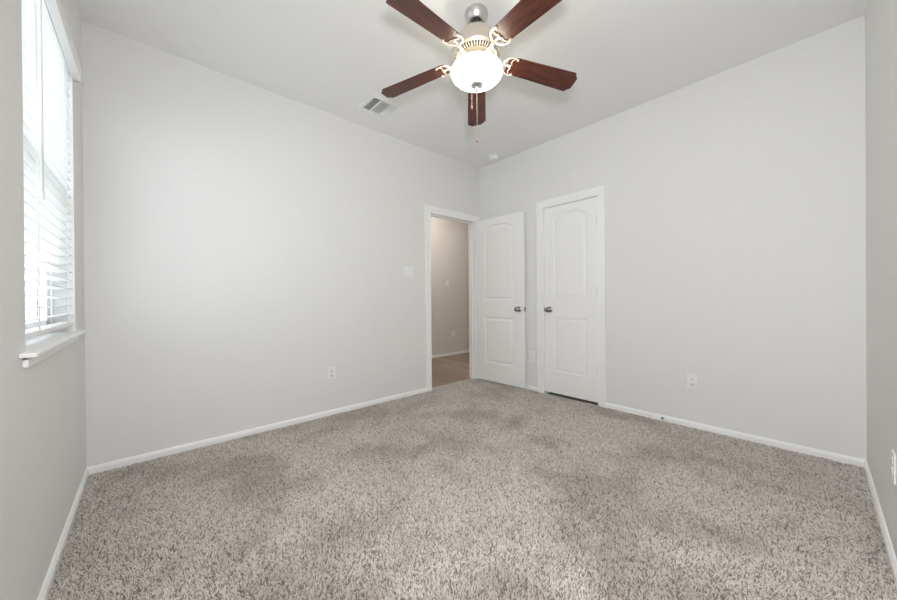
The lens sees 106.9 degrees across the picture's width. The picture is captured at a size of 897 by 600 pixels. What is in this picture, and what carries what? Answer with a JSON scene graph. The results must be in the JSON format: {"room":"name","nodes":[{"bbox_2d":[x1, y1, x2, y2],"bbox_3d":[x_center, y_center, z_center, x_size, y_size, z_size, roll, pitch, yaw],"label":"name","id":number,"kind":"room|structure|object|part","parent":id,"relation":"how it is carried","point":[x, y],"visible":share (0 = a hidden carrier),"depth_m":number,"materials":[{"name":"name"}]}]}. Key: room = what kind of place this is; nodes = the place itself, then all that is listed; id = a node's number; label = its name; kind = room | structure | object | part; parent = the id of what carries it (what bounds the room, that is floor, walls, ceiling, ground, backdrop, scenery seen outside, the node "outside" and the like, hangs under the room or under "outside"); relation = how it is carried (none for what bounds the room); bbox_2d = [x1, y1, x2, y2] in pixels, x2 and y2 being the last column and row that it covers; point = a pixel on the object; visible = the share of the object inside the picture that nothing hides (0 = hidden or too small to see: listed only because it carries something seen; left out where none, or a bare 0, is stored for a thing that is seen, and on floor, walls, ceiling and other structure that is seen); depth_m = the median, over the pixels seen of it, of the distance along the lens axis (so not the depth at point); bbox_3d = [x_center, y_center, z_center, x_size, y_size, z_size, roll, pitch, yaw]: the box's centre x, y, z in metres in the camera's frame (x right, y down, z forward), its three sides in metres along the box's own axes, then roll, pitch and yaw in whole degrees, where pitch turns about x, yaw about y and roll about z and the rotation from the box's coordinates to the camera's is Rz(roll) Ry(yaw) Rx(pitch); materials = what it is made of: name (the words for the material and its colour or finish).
{"room":"empty bedroom","nodes":[
{"label":"empty bedroom","id":0,"kind":"room"},
{"bbox_2d":[0,0,85,599],"bbox_3d":[-1.154,-0.305,0.742,0.140,2.770,3.284,-1,0,-42],"label":"wall","id":1,"kind":"structure","parent":0,"point":[43,404],"depth_m":1.06,"materials":[{"name":"white paint"}]},
{"bbox_2d":[21,0,82,338],"bbox_3d":[-1.668,-0.547,1.393,0.094,1.354,0.998,-1,0,-42],"label":"window blind","id":2,"kind":"object","parent":1,"relation":"attached to","point":[49,54],"visible":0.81,"depth_m":1.35,"materials":[{"name":"white plastic"}]},
{"bbox_3d":[-1.499,-0.529,1.178,0.057,1.298,0.014,-1,0,-42],"label":"ladder cord","id":3,"kind":"part","parent":2,"relation":"part of","materials":[{"name":"white fabric"}]},
{"bbox_3d":[-1.670,0.121,1.376,0.052,0.018,0.928,-1,0,-42],"label":"rail","id":4,"kind":"part","parent":2,"relation":"part of","materials":[{"name":"white plastic"}]},
{"bbox_3d":[-1.893,-0.528,1.614,0.057,1.298,0.014,-1,0,-42],"label":"ladder cord","id":5,"kind":"part","parent":2,"relation":"part of","materials":[{"name":"white fabric"}]},
{"bbox_2d":[19,240,85,367],"bbox_3d":[-1.682,-0.504,1.353,0.169,1.428,1.079,-1,0,-42],"label":"window","id":6,"kind":"structure","parent":1,"relation":"in","point":[38,348],"depth_m":1.50,"materials":[{"name":"white paint"}]},
{"bbox_3d":[-1.741,-0.518,1.315,0.004,1.308,0.872,-1,0,-42],"label":"pane","id":7,"kind":"part","parent":6,"relation":"part of","materials":[{"name":"clear glass"}]},
{"bbox_3d":[-1.727,-0.194,1.326,0.040,0.660,0.872,-1,0,-42],"label":"sash","id":8,"kind":"part","parent":6,"relation":"part of","materials":[{"name":"white paint"}]},
{"bbox_3d":[-1.734,-0.518,1.321,0.050,1.398,0.952,-1,0,-42],"label":"frame","id":9,"kind":"part","parent":6,"relation":"part of","materials":[{"name":"white paint"}]},
{"bbox_3d":[-1.676,0.172,1.355,0.169,0.017,1.079,-1,0,-42],"label":"sill","id":10,"kind":"part","parent":6,"relation":"part of","materials":[{"name":"white paint"}]},
{"bbox_2d":[37,467,88,599],"bbox_3d":[-1.127,1.035,0.842,0.012,0.054,3.164,-1,0,-42],"label":"baseboard","id":11,"kind":"structure","parent":1,"relation":"attached to","point":[44,592],"depth_m":1.40,"materials":[{"name":"white paint"}]},
{"bbox_2d":[81,20,478,466],"bbox_3d":[-0.935,-0.315,3.231,3.760,2.770,0.120,-1,0,-42],"label":"wall","id":12,"kind":"structure","parent":0,"point":[244,242],"depth_m":2.52,"materials":[{"name":"white paint"}]},
{"bbox_2d":[87,388,426,474],"bbox_3d":[-1.217,1.028,2.883,2.613,0.054,0.012,-1,0,-42],"label":"baseboard","id":13,"kind":"structure","parent":12,"relation":"attached to","point":[111,465],"depth_m":2.51,"materials":[{"name":"white paint"}]},
{"bbox_2d":[328,366,335,379],"bbox_3d":[-1.061,0.663,3.027,0.072,0.116,0.009,-1,0,-42],"label":"electrical outlet","id":14,"kind":"object","parent":12,"relation":"attached to","point":[331,370],"visible":1,"depth_m":3.03,"materials":[{"name":"white plastic"}]},
{"bbox_2d":[404,266,412,276],"bbox_3d":[-0.431,-0.311,3.597,0.118,0.116,0.012,-1,0,-42],"label":"light switch","id":15,"kind":"object","parent":12,"relation":"attached to","point":[408,270],"visible":1,"depth_m":3.60,"materials":[{"name":"white plastic"}]},
{"bbox_2d":[425,205,479,391],"bbox_3d":[0.039,-0.019,4.097,0.897,2.119,0.137,-1,0,-42],"label":"door frame","id":16,"kind":"structure","parent":12,"relation":"attached to","point":[432,211],"depth_m":4.14,"materials":[{"name":"white paint"}]},
{"bbox_2d":[476,211,525,387],"bbox_3d":[0.624,-0.001,4.054,0.723,2.022,0.169,0,0,45],"label":"door","id":17,"kind":"structure","parent":16,"relation":"attached to","point":[500,241],"depth_m":4.01,"materials":[{"name":"white paint"}]},
{"bbox_3d":[0.790,0.106,3.817,0.064,0.064,0.067,0,0,45],"label":"knob","id":18,"kind":"part","parent":17,"relation":"part of","materials":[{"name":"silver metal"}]},
{"bbox_2d":[430,216,468,355],"bbox_3d":[-0.043,-0.330,5.168,5.000,2.770,1.600,-1,0,-42],"label":"wall","id":19,"kind":"structure","parent":0,"point":[449,239],"depth_m":6.18,"materials":[{"name":"white paint"}]},
{"bbox_2d":[432,350,468,357],"bbox_3d":[-0.496,1.012,5.687,4.800,0.054,0.012,-1,0,-42],"label":"baseboard","id":20,"kind":"structure","parent":19,"relation":"attached to","point":[465,351],"depth_m":6.15,"materials":[{"name":"white paint"}]},
{"bbox_2d":[76,0,866,168],"bbox_3d":[0.123,-1.755,1.980,3.840,0.100,3.404,-1,0,-42],"label":"ceiling","id":21,"kind":"structure","parent":0,"point":[330,56],"depth_m":2.25,"materials":[{"name":"white paint"}]},
{"bbox_2d":[358,94,403,119],"bbox_3d":[-0.598,-1.697,2.938,0.308,0.010,0.256,-1,0,-42],"label":"ceiling vent","id":22,"kind":"object","parent":21,"relation":"in","point":[374,104],"visible":1,"depth_m":2.93,"materials":[{"name":"white plastic"}]},
{"bbox_2d":[381,0,576,142],"bbox_3d":[0.157,-1.321,1.939,1.232,0.767,1.245,-1,0,-42],"label":"ceiling fan","id":23,"kind":"object","parent":21,"relation":"hanging from","point":[477,67],"visible":1,"depth_m":1.89,"materials":[{"name":"brown wood"}]},
{"bbox_3d":[-0.221,-1.399,2.139,0.458,0.006,0.140,-7,8,23],"label":"blade","id":24,"kind":"part","parent":23,"relation":"part of","materials":[{"name":"brown wood"}]},
{"bbox_3d":[-0.109,-1.399,1.657,0.140,0.006,0.458,14,16,39],"label":"blade","id":25,"kind":"part","parent":23,"relation":"part of","materials":[{"name":"brown wood"}]},
{"bbox_2d":[454,37,499,61],"bbox_3d":[0.167,-1.435,1.975,0.276,0.040,0.276,-1,0,-42],"label":"motor housing","id":26,"kind":"object","parent":23,"relation":"attached to","point":[470,44],"depth_m":1.88,"materials":[{"name":"silver metal"}]},
{"bbox_3d":[0.168,-1.328,1.976,0.304,0.103,0.304,-1,0,-42],"label":"lamp shade","id":27,"kind":"part","parent":23,"relation":"part of","materials":[{"name":"white glass"}]},
{"bbox_3d":[0.203,-1.404,2.396,0.140,0.006,0.458,-11,-7,4],"label":"blade","id":28,"kind":"part","parent":23,"relation":"part of","materials":[{"name":"brown wood"}]},
{"bbox_3d":[0.385,-1.403,1.615,0.140,0.006,0.458,12,0,-32],"label":"blade","id":29,"kind":"part","parent":23,"relation":"part of","materials":[{"name":"brown wood"}]},
{"bbox_3d":[0.578,-1.406,2.071,0.458,0.006,0.140,6,-12,-13],"label":"blade","id":30,"kind":"part","parent":23,"relation":"part of","materials":[{"name":"brown wood"}]},
{"bbox_2d":[488,154,498,160],"bbox_3d":[0.535,-1.688,3.954,0.126,0.055,0.126,-1,0,-42],"label":"smoke detector","id":31,"kind":"object","parent":21,"relation":"attached to","point":[493,157],"visible":1,"depth_m":3.92,"materials":[{"name":"white plastic"}]},
{"bbox_2d":[47,352,896,599],"bbox_3d":[0.605,1.055,3.481,6.120,0.063,4.764,-1,0,-42],"label":"floor","id":32,"kind":"structure","parent":0,"point":[468,489],"depth_m":1.62,"materials":[{"name":"carpet"}]},
{"bbox_2d":[479,15,866,459],"bbox_3d":[1.516,-0.336,3.231,0.120,2.770,3.164,-1,0,-42],"label":"wall","id":33,"kind":"structure","parent":0,"point":[735,197],"depth_m":2.45,"materials":[{"name":"white paint"}]},
{"bbox_2d":[530,351,534,361],"bbox_3d":[0.952,0.641,3.772,0.009,0.116,0.072,-1,0,-42],"label":"electrical outlet","id":34,"kind":"object","parent":33,"relation":"attached to","point":[532,354],"visible":1,"depth_m":3.77,"materials":[{"name":"white plastic"}]},
{"bbox_2d":[544,197,597,402],"bbox_3d":[1.244,-0.001,3.441,0.102,2.008,0.604,-1,0,-42],"label":"door","id":35,"kind":"structure","parent":33,"relation":"in","point":[570,229],"depth_m":3.43,"materials":[{"name":"white paint"}]},
{"bbox_3d":[1.079,0.105,3.599,0.067,0.064,0.064,-1,0,-42],"label":"knob","id":36,"kind":"part","parent":35,"relation":"part of","materials":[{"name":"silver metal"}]},
{"bbox_2d":[536,185,606,407],"bbox_3d":[1.286,-0.027,3.476,0.137,2.119,0.746,-1,0,-42],"label":"door frame","id":37,"kind":"structure","parent":33,"relation":"attached to","point":[599,192],"depth_m":3.26,"materials":[{"name":"white paint"}]},
{"bbox_2d":[505,384,864,466],"bbox_3d":[1.478,1.005,3.191,0.012,0.054,3.164,-1,0,-42],"label":"baseboard","id":38,"kind":"structure","parent":33,"relation":"attached to","point":[766,441],"depth_m":2.42,"materials":[{"name":"white paint"}]},
{"bbox_2d":[687,373,697,388],"bbox_3d":[1.952,0.651,2.664,0.009,0.116,0.072,-1,0,-42],"label":"electrical outlet","id":39,"kind":"object","parent":33,"relation":"attached to","point":[692,379],"visible":1,"depth_m":2.66,"materials":[{"name":"white plastic"}]},
{"bbox_2d":[865,0,896,558],"bbox_3d":[1.257,-0.325,0.786,3.780,2.770,0.120,-1,0,-42],"label":"wall","id":40,"kind":"structure","parent":0,"point":[880,15],"depth_m":1.52,"materials":[{"name":"white paint"}]},
{"bbox_2d":[864,460,896,589],"bbox_3d":[1.231,1.015,0.846,3.520,0.054,0.012,-1,0,-42],"label":"baseboard","id":41,"kind":"structure","parent":40,"relation":"attached to","point":[885,534],"depth_m":1.46,"materials":[{"name":"white paint"}]},
{"bbox_2d":[891,449,895,484],"bbox_3d":[1.721,0.644,1.287,0.072,0.116,0.009,-1,0,-42],"label":"electrical outlet","id":42,"kind":"object","parent":40,"relation":"attached to","point":[893,455],"visible":1,"depth_m":1.27,"materials":[{"name":"white plastic"}]}
]}

